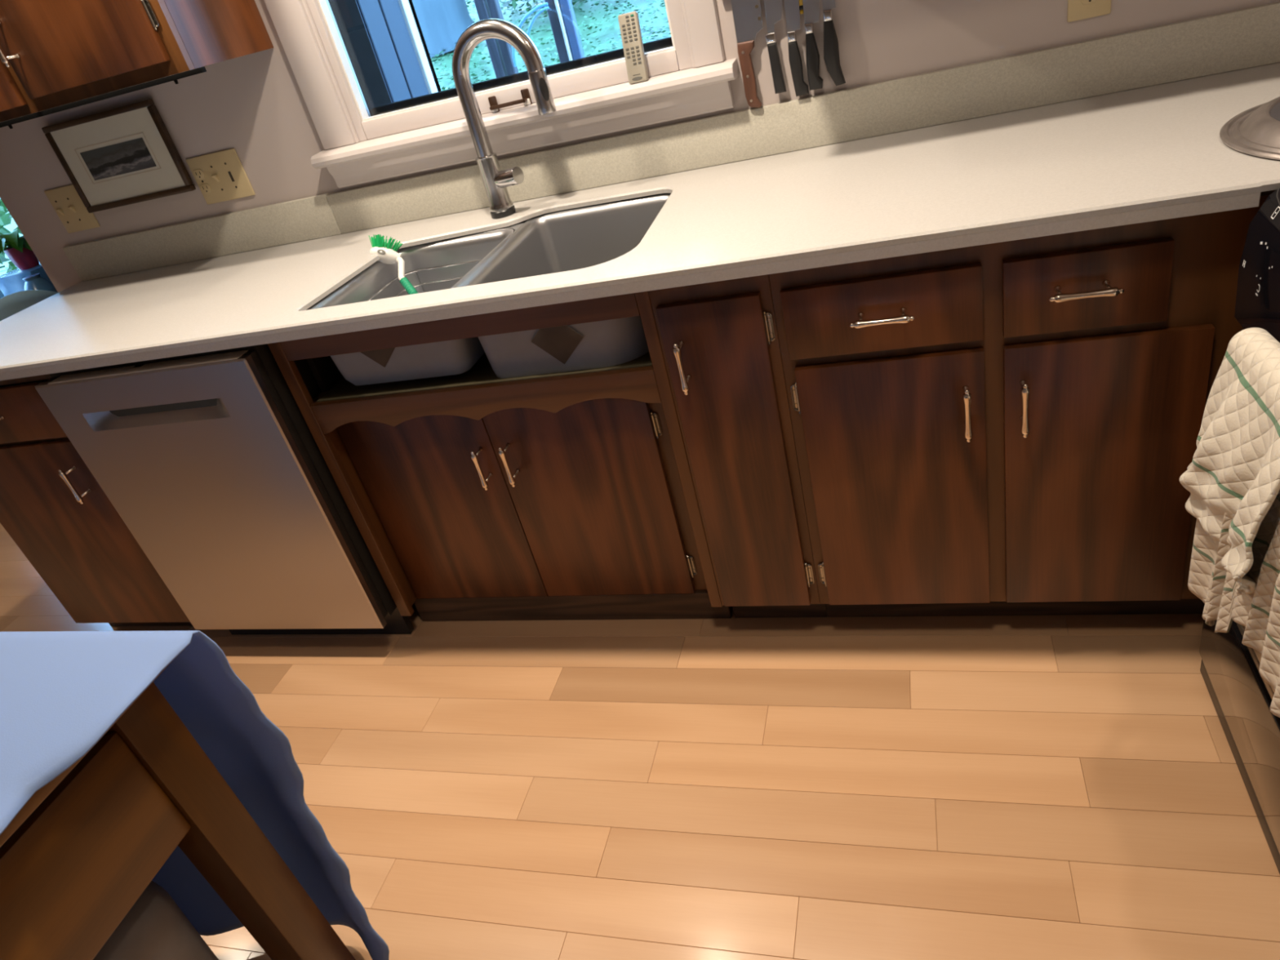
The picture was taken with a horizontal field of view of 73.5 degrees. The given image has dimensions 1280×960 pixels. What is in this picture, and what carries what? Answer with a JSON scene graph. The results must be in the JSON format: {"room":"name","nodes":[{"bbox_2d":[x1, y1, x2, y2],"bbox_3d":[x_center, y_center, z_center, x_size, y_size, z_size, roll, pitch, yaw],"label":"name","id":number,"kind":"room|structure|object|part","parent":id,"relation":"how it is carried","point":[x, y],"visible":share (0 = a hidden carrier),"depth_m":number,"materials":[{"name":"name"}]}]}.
{"room":"kitchen","nodes":[
{"label":"kitchen","id":0,"kind":"room"},
{"bbox_2d":[355,0,441,102],"bbox_3d":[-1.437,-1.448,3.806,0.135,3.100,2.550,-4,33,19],"label":"wall","id":1,"kind":"structure","parent":0,"point":[393,34],"depth_m":4.38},
{"bbox_2d":[0,523,1279,959],"bbox_3d":[-1.137,0.485,2.494,6.607,0.100,6.450,-4,33,19],"label":"floor","id":2,"kind":"structure","parent":0,"point":[1051,787],"depth_m":1.62,"materials":[{"name":"brown wood"}]},
{"bbox_2d":[0,289,57,320],"bbox_3d":[-2.296,-0.424,3.557,0.466,0.844,0.467,-4,33,19],"label":"dining chair","id":3,"kind":"object","parent":2,"relation":"on","point":[11,304],"visible":0.09,"depth_m":3.17,"materials":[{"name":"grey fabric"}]},
{"bbox_2d":[0,373,192,626],"bbox_3d":[-1.469,-0.039,2.531,0.512,0.878,0.663,-4,33,19],"label":"base cabinet","id":4,"kind":"object","parent":2,"relation":"on","point":[53,508],"visible":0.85,"depth_m":2.31,"materials":[{"name":"brown wood"}]},
{"bbox_3d":[-1.611,-0.158,2.142,0.481,0.144,0.018,-4,33,19],"label":"drawer","id":5,"kind":"part","parent":4,"relation":"part of","materials":[{"name":"brown wood"}]},
{"bbox_3d":[-1.538,0.068,2.301,0.508,0.790,0.018,-4,33,19],"label":"frame","id":6,"kind":"part","parent":4,"relation":"part of","materials":[{"name":"brown wood"}]},
{"bbox_3d":[-1.424,0.009,2.164,0.015,0.105,0.045,-4,33,19],"label":"handle","id":7,"kind":"part","parent":4,"relation":"part of","materials":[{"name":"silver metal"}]},
{"bbox_2d":[93,880,218,959],"bbox_3d":[-1.075,0.932,1.147,0.895,0.504,0.675,-4,33,19],"label":"chair","id":8,"kind":"object","parent":2,"relation":"on","point":[155,927],"visible":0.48,"depth_m":1.13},
{"bbox_2d":[0,657,355,959],"bbox_3d":[-1.185,0.873,1.007,1.184,0.794,1.125,-4,33,19],"label":"kitchen table","id":9,"kind":"object","parent":2,"relation":"on","point":[80,853],"visible":0.58,"depth_m":1.03,"materials":[{"name":"brown wood"}]},
{"bbox_2d":[0,630,389,959],"bbox_3d":[-1.174,0.839,1.004,1.253,0.758,1.214,-4,33,19],"label":"tablecloth","id":10,"kind":"object","parent":9,"relation":"on","point":[61,692],"visible":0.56,"depth_m":1.13,"materials":[{"name":"blue fabric"}]},
{"bbox_3d":[-0.556,0.578,1.235,0.066,0.766,0.066,-4,33,19],"label":"leg","id":11,"kind":"part","parent":9,"relation":"part of","materials":[{"name":"brown wood"}]},
{"bbox_2d":[34,343,413,634],"bbox_3d":[-0.938,-0.057,2.336,0.608,0.866,0.626,-4,33,19],"label":"dishwasher","id":12,"kind":"object","parent":2,"relation":"on","point":[211,461],"visible":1,"depth_m":2.02,"materials":[{"name":"silver metal"}]},
{"bbox_3d":[-1.088,-0.153,1.939,0.406,0.048,0.030,-4,33,19],"label":"pocket handle","id":13,"kind":"part","parent":12,"relation":"part of","materials":[{"name":"silver metal"}]},
{"bbox_3d":[-0.902,0.382,2.359,0.600,0.096,0.020,-4,33,19],"label":"toe panel","id":14,"kind":"part","parent":12,"relation":"part of","materials":[{"name":"black plastic"}]},
{"bbox_2d":[267,218,732,621],"bbox_3d":[-0.228,-0.136,2.138,0.862,0.878,0.600,-4,33,19],"label":"base cabinet","id":15,"kind":"object","parent":2,"relation":"on","point":[474,494],"visible":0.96,"depth_m":1.95,"materials":[{"name":"brown wood"}]},
{"bbox_3d":[-0.469,0.068,2.064,0.376,0.552,0.018,-4,33,19],"label":"door","id":16,"kind":"part","parent":15,"relation":"part of","materials":[{"name":"brown wood"}]},
{"bbox_3d":[-0.383,-0.309,1.694,0.797,0.068,0.010,-4,33,19],"label":"rail","id":17,"kind":"part","parent":15,"relation":"part of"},
{"bbox_3d":[-0.354,-0.029,1.923,0.015,0.105,0.045,-4,33,19],"label":"handle","id":18,"kind":"part","parent":15,"relation":"part of","materials":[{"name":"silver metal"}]},
{"bbox_2d":[315,351,652,402],"bbox_3d":[-0.283,-0.342,1.998,0.794,0.011,0.541,-4,33,19],"label":"shelf","id":19,"kind":"object","parent":15,"relation":"attached to","point":[482,374],"depth_m":1.83,"materials":[{"name":"brown wood"}]},
{"bbox_3d":[-0.342,-0.161,1.790,0.797,0.074,0.018,-4,33,19],"label":"scalloped rail","id":20,"kind":"part","parent":15,"relation":"part of","materials":[{"name":"brown wood"}]},
{"bbox_3d":[-0.289,-0.036,1.899,0.015,0.105,0.045,-4,33,19],"label":"handle","id":21,"kind":"part","parent":15,"relation":"part of","materials":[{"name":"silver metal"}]},
{"bbox_3d":[-0.111,0.045,1.942,0.378,0.552,0.018,-4,33,19],"label":"door","id":22,"kind":"part","parent":15,"relation":"part of","materials":[{"name":"brown wood"}]},
{"bbox_2d":[0,1,1279,380],"bbox_3d":[-0.140,-0.564,1.793,3.560,0.140,0.704,-4,33,19],"label":"countertop","id":23,"kind":"structure","parent":15,"relation":"on","point":[1122,129],"depth_m":1.73,"materials":[{"name":"white stone"}]},
{"bbox_2d":[306,192,671,386],"bbox_3d":[-0.282,-0.406,1.933,0.772,0.235,0.514,-4,33,19],"label":"sink","id":24,"kind":"object","parent":23,"relation":"in","point":[588,236],"visible":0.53,"depth_m":1.91,"materials":[{"name":"grey metal"}]},
{"bbox_2d":[368,234,417,294],"bbox_3d":[-0.574,-0.519,2.047,0.078,0.141,0.172,-35,36,-30],"label":"dish brush","id":25,"kind":"object","parent":24,"relation":"in","point":[381,248],"visible":0.95,"depth_m":2.04,"materials":[{"name":"white plastic"}]},
{"bbox_3d":[-0.480,-0.389,1.946,0.356,0.186,0.424,-4,33,19],"label":"bowl","id":26,"kind":"part","parent":24,"relation":"part of","materials":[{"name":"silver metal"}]},
{"bbox_2d":[366,259,481,301],"bbox_3d":[-0.486,-0.371,1.958,0.266,0.124,0.352,-4,33,19],"label":"rack","id":27,"kind":"object","parent":24,"relation":"in","point":[477,260],"visible":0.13,"depth_m":2.08,"materials":[{"name":"silver metal"}]},
{"bbox_3d":[-0.111,-0.414,1.867,0.383,0.230,0.499,-4,33,19],"label":"bowl","id":28,"kind":"part","parent":24,"relation":"part of","materials":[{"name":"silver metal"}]},
{"bbox_2d":[452,18,555,218],"bbox_3d":[-0.297,-0.811,1.936,0.239,0.410,0.062,2,35,26],"label":"faucet","id":29,"kind":"object","parent":23,"relation":"on","point":[495,181],"visible":1,"depth_m":1.90,"materials":[{"name":"silver metal"}]},
{"bbox_3d":[-0.306,-0.872,1.903,0.225,0.271,0.038,0,34,23],"label":"spout","id":30,"kind":"part","parent":29,"relation":"part of","materials":[{"name":"silver metal"}]},
{"bbox_3d":[-0.311,-0.709,2.011,0.073,0.044,0.040,7,38,33],"label":"lever","id":31,"kind":"part","parent":29,"relation":"part of","materials":[{"name":"silver metal"}]},
{"bbox_2d":[1219,96,1279,159],"bbox_3d":[1.103,-0.542,1.251,0.426,0.030,0.426,-4,33,19],"label":"lid","id":32,"kind":"object","parent":23,"relation":"on","point":[1255,131],"visible":1,"depth_m":1.30,"materials":[{"name":"metal"}]},
{"bbox_3d":[-0.269,0.027,1.999,0.814,0.606,0.018,-4,33,19],"label":"recess frame","id":33,"kind":"part","parent":15,"relation":"part of","materials":[{"name":"brown wood"}]},
{"bbox_2d":[648,274,827,617],"bbox_3d":[0.275,-0.151,1.940,0.218,0.878,0.663,-4,33,19],"label":"base cabinet","id":34,"kind":"object","parent":2,"relation":"on","point":[719,340],"visible":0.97,"depth_m":1.66,"materials":[{"name":"brown wood"}]},
{"bbox_3d":[0.078,-0.209,1.570,0.015,0.105,0.045,-4,33,19],"label":"handle","id":35,"kind":"part","parent":34,"relation":"part of","materials":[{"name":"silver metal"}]},
{"bbox_2d":[768,195,1268,617],"bbox_3d":[0.736,-0.181,1.784,0.755,0.878,0.663,-4,33,19],"label":"base cabinet","id":36,"kind":"object","parent":2,"relation":"on","point":[1010,428],"visible":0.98,"depth_m":1.51,"materials":[{"name":"brown wood"}]},
{"bbox_3d":[0.410,-0.283,1.461,0.324,0.130,0.018,-4,33,19],"label":"drawer","id":37,"kind":"part","parent":36,"relation":"part of","materials":[{"name":"brown wood"}]},
{"bbox_3d":[0.404,-0.271,1.432,0.105,0.015,0.045,-4,33,19],"label":"handle","id":38,"kind":"part","parent":36,"relation":"part of","materials":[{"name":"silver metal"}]},
{"bbox_3d":[0.495,0.021,1.647,0.319,0.562,0.018,-4,33,19],"label":"door","id":39,"kind":"part","parent":36,"relation":"part of","materials":[{"name":"brown wood"}]},
{"bbox_3d":[0.569,-0.118,1.489,0.015,0.105,0.045,-4,33,19],"label":"handle","id":40,"kind":"part","parent":36,"relation":"part of","materials":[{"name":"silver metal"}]},
{"bbox_3d":[0.654,-0.125,1.460,0.015,0.105,0.045,-4,33,19],"label":"handle","id":41,"kind":"part","parent":36,"relation":"part of","materials":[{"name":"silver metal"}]},
{"bbox_3d":[0.690,-0.293,1.332,0.105,0.015,0.045,-4,33,19],"label":"handle","id":42,"kind":"part","parent":36,"relation":"part of","materials":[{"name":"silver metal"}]},
{"bbox_3d":[0.705,-0.302,1.361,0.238,0.130,0.018,-4,33,19],"label":"drawer","id":43,"kind":"part","parent":36,"relation":"part of","materials":[{"name":"brown wood"}]},
{"bbox_3d":[0.819,0.000,1.537,0.305,0.562,0.018,-4,33,19],"label":"door","id":44,"kind":"part","parent":36,"relation":"part of","materials":[{"name":"brown wood"}]},
{"bbox_2d":[1199,187,1279,874],"bbox_3d":[1.141,0.162,0.995,0.704,0.927,0.759,-4,33,19],"label":"range","id":45,"kind":"object","parent":2,"relation":"on","point":[1242,700],"visible":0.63,"depth_m":1.31,"materials":[{"name":"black metal"}]},
{"bbox_2d":[1179,327,1279,594],"bbox_3d":[0.787,-0.017,1.120,0.094,0.317,0.318,-4,33,19],"label":"dish towel","id":46,"kind":"object","parent":45,"relation":"hanging from","point":[1234,469],"visible":0.98,"depth_m":1.08,"materials":[{"name":"white fabric"}]},
{"bbox_2d":[1187,489,1279,717],"bbox_3d":[0.789,0.098,1.077,0.058,0.430,0.389,-4,33,19],"label":"dish towel","id":47,"kind":"object","parent":45,"relation":"hanging from","point":[1258,611],"visible":0.52,"depth_m":1.09,"materials":[{"name":"white fabric"}]},
{"bbox_3d":[0.953,0.454,1.255,0.032,0.182,0.751,-4,33,19],"label":"storage drawer","id":48,"kind":"part","parent":45,"relation":"part of","materials":[{"name":"silver metal"}]},
{"bbox_3d":[0.791,-0.107,0.912,0.050,0.195,0.759,-4,33,19],"label":"control panel","id":49,"kind":"part","parent":45,"relation":"part of","materials":[{"name":"black glass"}]},
{"bbox_2d":[1242,626,1274,693],"bbox_3d":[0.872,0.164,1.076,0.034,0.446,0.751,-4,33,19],"label":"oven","id":50,"kind":"object","parent":45,"relation":"in","point":[1257,655],"depth_m":1.31,"materials":[{"name":"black metal"}]},
{"bbox_3d":[-2.995,-0.716,4.617,0.460,0.561,1.000,-4,33,19],"label":"side table","id":51,"kind":"object","parent":2,"relation":"on","visible":0},
{"bbox_2d":[0,262,52,296],"bbox_3d":[-3.116,-1.018,4.442,0.260,0.172,0.220,-4,33,19],"label":"stand","id":52,"kind":"object","parent":51,"relation":"on","point":[12,282],"visible":0.18,"depth_m":4.34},
{"bbox_2d":[0,228,39,270],"bbox_3d":[-3.185,-1.156,4.330,0.254,0.200,0.403,-31,34,-24],"label":"potted plant","id":53,"kind":"object","parent":52,"relation":"on","point":[19,251],"visible":0.88,"depth_m":4.30,"materials":[{"name":"green plant"}]},
{"bbox_3d":[-3.139,-1.139,4.365,0.140,0.115,0.140,-4,33,19],"label":"pot","id":54,"kind":"part","parent":53,"relation":"part of","materials":[{"name":"red ceramic"}]},
{"bbox_2d":[22,272,57,292],"bbox_3d":[-2.959,-0.928,4.233,0.140,0.165,0.140,-4,33,19],"label":"jar","id":55,"kind":"object","parent":51,"relation":"on","point":[33,282],"visible":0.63,"depth_m":4.18,"materials":[{"name":"blue glass"}]},
{"bbox_2d":[0,0,1279,293],"bbox_3d":[-0.133,-1.030,2.011,3.740,2.450,0.164,-4,33,19],"label":"wall","id":56,"kind":"structure","parent":0,"point":[254,104],"depth_m":2.17,"materials":[{"name":"paint"}]},
{"bbox_2d":[44,184,99,233],"bbox_3d":[-1.670,-0.793,2.514,0.127,0.127,0.018,-4,33,19],"label":"switch plate","id":57,"kind":"object","parent":56,"relation":"attached to","point":[67,203],"visible":0.95,"depth_m":2.52,"materials":[{"name":"beige plastic"}]},
{"bbox_2d":[41,98,195,213],"bbox_3d":[-1.442,-0.889,2.371,0.388,0.239,0.018,-4,33,19],"label":"framed picture","id":58,"kind":"object","parent":56,"relation":"attached to","point":[126,154],"visible":1,"depth_m":2.36,"materials":[{"name":"brown wood"}]},
{"bbox_2d":[80,137,156,180],"bbox_3d":[-1.444,-0.886,2.370,0.228,0.076,0.001,-4,33,19],"label":"print","id":59,"kind":"object","parent":58,"relation":"attached to","point":[112,158],"depth_m":2.37},
{"bbox_2d":[0,0,273,128],"bbox_3d":[-1.668,-1.251,1.967,1.412,0.842,0.380,-4,33,19],"label":"upper cabinet","id":60,"kind":"object","parent":56,"relation":"attached to","point":[54,53],"visible":1,"depth_m":1.88,"materials":[{"name":"brown wood"}]},
{"bbox_3d":[-1.403,-0.964,1.879,0.015,0.105,0.045,-4,33,19],"label":"handle","id":61,"kind":"part","parent":60,"relation":"part of","materials":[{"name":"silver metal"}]},
{"bbox_3d":[-1.807,-1.164,1.898,0.623,0.753,0.018,-4,33,19],"label":"door","id":62,"kind":"part","parent":60,"relation":"part of","materials":[{"name":"brown wood"}]},
{"bbox_3d":[-1.292,-1.200,1.721,0.406,0.746,0.018,-4,33,19],"label":"door","id":63,"kind":"part","parent":60,"relation":"part of","materials":[{"name":"brown wood"}]},
{"bbox_3d":[-1.716,-1.193,1.874,1.374,0.823,0.018,-4,33,19],"label":"frame","id":64,"kind":"part","parent":60,"relation":"part of","materials":[{"name":"brown wood"}]},
{"bbox_3d":[-1.606,-0.837,2.073,1.412,0.018,0.016,-4,33,19],"label":"under cabinet rail","id":65,"kind":"part","parent":60,"relation":"part of","materials":[{"name":"brown wood"}]},
{"bbox_3d":[-1.038,-1.322,1.784,0.018,0.823,0.298,-4,33,19],"label":"panel","id":66,"kind":"part","parent":60,"relation":"part of","materials":[{"name":"brown wood"}]},
{"bbox_2d":[62,193,341,281],"bbox_3d":[-1.278,-0.690,2.470,0.959,0.108,0.018,-4,33,19],"label":"backsplash","id":67,"kind":"structure","parent":56,"relation":"attached to","point":[309,218],"depth_m":2.45,"materials":[{"name":"beige stone"}]},
{"bbox_2d":[186,148,255,204],"bbox_3d":[-1.148,-0.825,2.339,0.166,0.125,0.018,-4,33,19],"label":"switch plate","id":68,"kind":"object","parent":56,"relation":"attached to","point":[220,176],"visible":1,"depth_m":2.34,"materials":[{"name":"beige plastic"}]},
{"bbox_2d":[193,168,204,179],"bbox_3d":[-1.209,-0.838,2.350,0.033,0.025,0.003,-4,33,19],"label":"receptacle","id":69,"kind":"object","parent":68,"relation":"attached to","point":[198,174],"depth_m":2.35,"materials":[{"name":"beige plastic"}]},
{"bbox_2d":[200,183,211,193],"bbox_3d":[-1.200,-0.806,2.370,0.033,0.025,0.003,-4,33,19],"label":"receptacle","id":70,"kind":"object","parent":68,"relation":"attached to","point":[204,188],"depth_m":2.37,"materials":[{"name":"beige plastic"}]},
{"bbox_2d":[263,0,739,187],"bbox_3d":[-0.407,-1.324,1.846,1.102,1.169,0.250,-4,33,19],"label":"window","id":71,"kind":"structure","parent":56,"relation":"in","point":[365,136],"depth_m":2.06,"materials":[{"name":"white paint"}]},
{"bbox_3d":[-0.883,-1.308,1.935,0.100,1.072,0.042,-4,33,19],"label":"casing","id":72,"kind":"part","parent":71,"relation":"part of","materials":[{"name":"white paint"}]},
{"bbox_3d":[-0.402,-1.318,1.835,0.826,0.890,0.004,-4,33,19],"label":"pane","id":73,"kind":"part","parent":71,"relation":"part of","materials":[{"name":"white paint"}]},
{"bbox_3d":[-0.402,-1.310,1.823,0.895,0.972,0.060,-4,33,19],"label":"sash","id":74,"kind":"part","parent":71,"relation":"part of","materials":[{"name":"white paint"}]},
{"bbox_3d":[-0.385,-1.361,1.897,0.853,0.970,0.118,-4,33,19],"label":"frame","id":75,"kind":"part","parent":71,"relation":"part of","materials":[{"name":"white wood"}]},
{"bbox_3d":[-0.311,-0.892,2.032,0.106,0.045,0.028,-4,33,19],"label":"lift handle","id":76,"kind":"part","parent":71,"relation":"part of","materials":[{"name":"brown metal"}]},
{"bbox_3d":[-0.309,-0.858,2.035,1.094,0.036,0.080,-4,33,19],"label":"sill","id":77,"kind":"part","parent":71,"relation":"part of","materials":[{"name":"white paint"}]},
{"bbox_2d":[617,11,648,84],"bbox_3d":[-0.015,-0.953,1.891,0.043,0.139,0.043,-4,33,19],"label":"remote control","id":78,"kind":"object","parent":71,"relation":"on","point":[629,24],"visible":1,"depth_m":1.88,"materials":[{"name":"beige plastic"}]},
{"bbox_3d":[0.032,-1.366,1.625,0.072,1.072,0.042,-4,33,19],"label":"casing","id":79,"kind":"part","parent":71,"relation":"part of","materials":[{"name":"white paint"}]},
{"bbox_2d":[325,1,1279,233],"bbox_3d":[0.396,-0.797,1.904,2.581,0.106,0.017,-4,33,19],"label":"backsplash","id":80,"kind":"structure","parent":56,"relation":"attached to","point":[1246,37],"depth_m":1.87,"materials":[{"name":"beige stone"}]},
{"bbox_2d":[1066,0,1111,22],"bbox_3d":[0.871,-0.959,1.657,0.077,0.120,0.008,-4,33,19],"label":"wall outlet","id":81,"kind":"object","parent":56,"relation":"attached to","point":[1077,10],"visible":1,"depth_m":1.68,"materials":[{"name":"beige plastic"}]},
{"bbox_2d":[1080,0,1097,4],"bbox_3d":[0.875,-0.940,1.666,0.033,0.025,0.003,-4,33,19],"label":"receptacle","id":82,"kind":"object","parent":81,"relation":"attached to","point":[1082,2],"depth_m":1.67,"materials":[{"name":"beige plastic"}]},
{"bbox_3d":[0.414,-1.050,1.723,0.520,0.040,0.016,-4,33,19],"label":"bar","id":83,"kind":"object","parent":56,"relation":"attached to","visible":0},
{"bbox_2d":[730,0,763,107],"bbox_3d":[0.231,-0.969,1.818,0.064,0.338,0.020,-4,33,19],"label":"kitchen knife","id":84,"kind":"object","parent":83,"relation":"attached to","point":[747,14],"visible":1,"depth_m":1.83,"materials":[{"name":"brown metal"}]},
{"bbox_3d":[0.217,-1.024,1.785,0.063,0.207,0.002,-4,33,19],"label":"blade","id":85,"kind":"part","parent":84,"relation":"part of","materials":[{"name":"silver metal"}]},
{"bbox_3d":[0.242,-0.885,1.875,0.038,0.136,0.020,-4,33,19],"label":"handle","id":86,"kind":"part","parent":84,"relation":"part of","materials":[{"name":"brown wood"}]},
{"bbox_2d":[763,0,786,93],"bbox_3d":[0.274,-0.998,1.786,0.046,0.357,0.020,-4,33,19],"label":"kitchen knife","id":87,"kind":"object","parent":83,"relation":"attached to","point":[773,8],"visible":1,"depth_m":1.82,"materials":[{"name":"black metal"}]},
{"bbox_3d":[0.264,-1.046,1.756,0.040,0.242,0.002,-4,33,19],"label":"blade","id":88,"kind":"part","parent":87,"relation":"part of","materials":[{"name":"silver metal"}]},
{"bbox_3d":[0.296,-0.891,1.854,0.027,0.100,0.020,-4,33,19],"label":"handle","id":89,"kind":"part","parent":87,"relation":"part of","materials":[{"name":"black plastic"}]},
{"bbox_2d":[783,0,808,96],"bbox_3d":[0.316,-0.978,1.788,0.034,0.331,0.020,-4,33,19],"label":"kitchen knife","id":90,"kind":"object","parent":83,"relation":"attached to","point":[792,15],"visible":1,"depth_m":1.82,"materials":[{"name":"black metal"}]},
{"bbox_3d":[0.303,-1.031,1.755,0.031,0.204,0.002,-4,33,19],"label":"blade","id":91,"kind":"part","parent":90,"relation":"part of","materials":[{"name":"silver metal"}]},
{"bbox_3d":[0.341,-0.886,1.845,0.033,0.108,0.020,-4,33,19],"label":"handle","id":92,"kind":"part","parent":90,"relation":"part of","materials":[{"name":"black plastic"}]},
{"bbox_2d":[799,0,803,13],"bbox_3d":[0.331,-1.004,1.777,0.010,0.068,0.010,-4,33,19],"label":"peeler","id":93,"kind":"object","parent":83,"relation":"hanging from","point":[801,5],"visible":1,"depth_m":1.78,"materials":[{"name":"yellow plastic"}]},
{"bbox_2d":[802,0,822,90],"bbox_3d":[0.351,-0.983,1.774,0.041,0.325,0.020,-4,33,19],"label":"kitchen knife","id":94,"kind":"object","parent":83,"relation":"attached to","point":[811,7],"visible":1,"depth_m":1.81,"materials":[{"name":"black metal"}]},
{"bbox_3d":[0.340,-1.036,1.741,0.035,0.198,0.002,-4,33,19],"label":"blade","id":95,"kind":"part","parent":94,"relation":"part of","materials":[{"name":"silver metal"}]},
{"bbox_3d":[0.371,-0.894,1.830,0.031,0.111,0.020,-4,33,19],"label":"handle","id":96,"kind":"part","parent":94,"relation":"part of","materials":[{"name":"black plastic"}]},
{"bbox_2d":[822,0,845,85],"bbox_3d":[0.387,-0.980,1.765,0.040,0.316,0.020,-4,33,19],"label":"kitchen knife","id":97,"kind":"object","parent":83,"relation":"attached to","point":[831,49],"visible":1,"depth_m":1.80,"materials":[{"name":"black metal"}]},
{"bbox_3d":[0.372,-1.042,1.727,0.026,0.169,0.002,-4,33,19],"label":"blade","id":98,"kind":"part","parent":97,"relation":"part of","materials":[{"name":"silver metal"}]},
{"label":"outside","id":99,"kind":"structure","parent":0,"visible":0},
{"bbox_2d":[0,0,671,275],"bbox_3d":[0.862,-5.978,9.721,24.000,3.431,18.000,-4,33,19],"label":"outdoor scenery","id":100,"kind":"structure","parent":99,"point":[448,60],"depth_m":9.51,"materials":[{"name":"plant"}]},
{"bbox_2d":[0,198,23,298],"bbox_3d":[-4.793,-1.813,5.937,2.191,2.712,2.264,-4,33,19],"label":"bush","id":101,"kind":"object","parent":100,"relation":"on","point":[5,219],"visible":0.05,"depth_m":6.33,"materials":[{"name":"green plant"}]},
{"bbox_2d":[412,0,474,57],"bbox_3d":[-2.951,-7.689,8.871,4.434,6.007,4.452,-4,33,19],"label":"tree","id":102,"kind":"object","parent":100,"relation":"on","point":[442,22],"visible":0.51,"depth_m":9.98,"materials":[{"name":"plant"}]},
{"bbox_2d":[473,0,507,78],"bbox_3d":[-0.920,-2.757,5.205,0.065,2.792,0.080,-4,33,19],"label":"porch post","id":103,"kind":"object","parent":100,"relation":"on","point":[482,6],"visible":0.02,"depth_m":5.24,"materials":[{"name":"wood"}]},
{"bbox_2d":[486,0,518,75],"bbox_3d":[-0.851,-2.757,5.173,0.055,2.791,0.060,-4,33,19],"label":"porch post","id":104,"kind":"object","parent":100,"relation":"on","point":[494,6],"visible":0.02,"depth_m":5.21,"materials":[{"name":"wood"}]},
{"bbox_2d":[499,0,584,13],"bbox_3d":[-1.117,-6.419,10.202,2.046,1.605,2.025,-4,33,19],"label":"bush","id":105,"kind":"object","parent":100,"relation":"on","point":[513,4],"visible":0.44,"depth_m":10.40,"materials":[{"name":"green plant"}]},
{"bbox_2d":[429,0,671,90],"bbox_3d":[-4.248,-5.095,10.905,13.762,3.086,15.069,-4,33,19],"label":"ground cover","id":106,"kind":"structure","parent":100,"relation":"on","point":[577,1],"depth_m":9.25,"materials":[{"name":"green plant"}]},
{"bbox_2d":[544,0,568,62],"bbox_3d":[-0.514,-2.779,5.058,0.058,2.790,0.060,-4,33,19],"label":"porch post","id":107,"kind":"object","parent":100,"relation":"on","point":[552,11],"visible":0.24,"depth_m":5.09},
{"bbox_2d":[511,2,549,66],"bbox_3d":[-0.647,-2.628,5.109,0.315,0.329,0.027,-4,33,19],"label":"garden hose","id":108,"kind":"object","parent":107,"relation":"hanging from","point":[544,4],"visible":0.7,"depth_m":5.04,"materials":[{"name":"rubber"}]},
{"bbox_2d":[554,0,573,61],"bbox_3d":[-0.476,-2.775,5.037,0.020,2.792,0.060,-4,33,19],"label":"porch post","id":109,"kind":"object","parent":100,"relation":"on","point":[557,2],"visible":0.28,"depth_m":5.08,"materials":[{"name":"white wood"}]},
{"bbox_2d":[558,0,584,59],"bbox_3d":[-0.433,-2.784,5.030,0.059,2.790,0.060,-4,33,19],"label":"porch post","id":110,"kind":"object","parent":100,"relation":"on","point":[566,8],"visible":0.28,"depth_m":5.07,"materials":[{"name":"wood"}]}
]}

